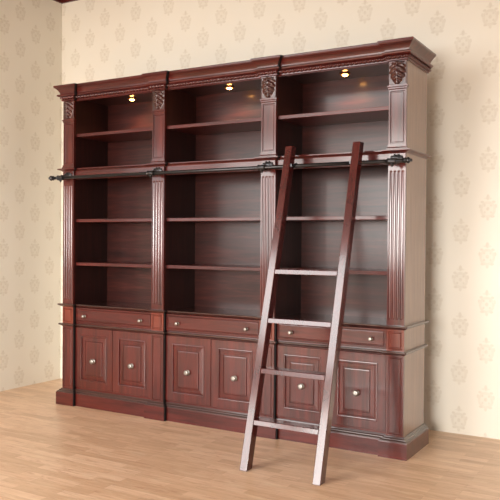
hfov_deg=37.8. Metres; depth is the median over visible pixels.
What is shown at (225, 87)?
light
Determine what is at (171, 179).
bookcase
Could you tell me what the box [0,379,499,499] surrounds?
floor
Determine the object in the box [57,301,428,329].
countertop
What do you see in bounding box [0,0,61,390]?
wall
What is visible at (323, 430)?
library ladder
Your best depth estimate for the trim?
6.99 m
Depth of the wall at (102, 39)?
5.22 m
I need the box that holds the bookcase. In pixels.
[48,36,435,460]
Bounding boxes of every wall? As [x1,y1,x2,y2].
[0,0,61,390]
[60,0,499,439]
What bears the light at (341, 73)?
attached to the bookcase
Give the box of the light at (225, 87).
[224,86,233,89]
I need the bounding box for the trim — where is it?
[61,0,77,3]
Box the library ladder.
[240,141,363,485]
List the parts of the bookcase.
door, rail, rail, drawer, shelf, shelf, frieze rail, shelf, head rail, panel, panel, door, door, rail, rail, shelf, drawer, frieze rail, shelf, shelf, head rail, ladder rail, panel, panel, door, plinth moulding, waist moulding, crown moulding, knob, door, rail, rail, drawer, frieze rail, shelf, shelf, head rail, shelf, panel, panel, knob, door, panel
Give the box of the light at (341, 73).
[340,72,349,75]

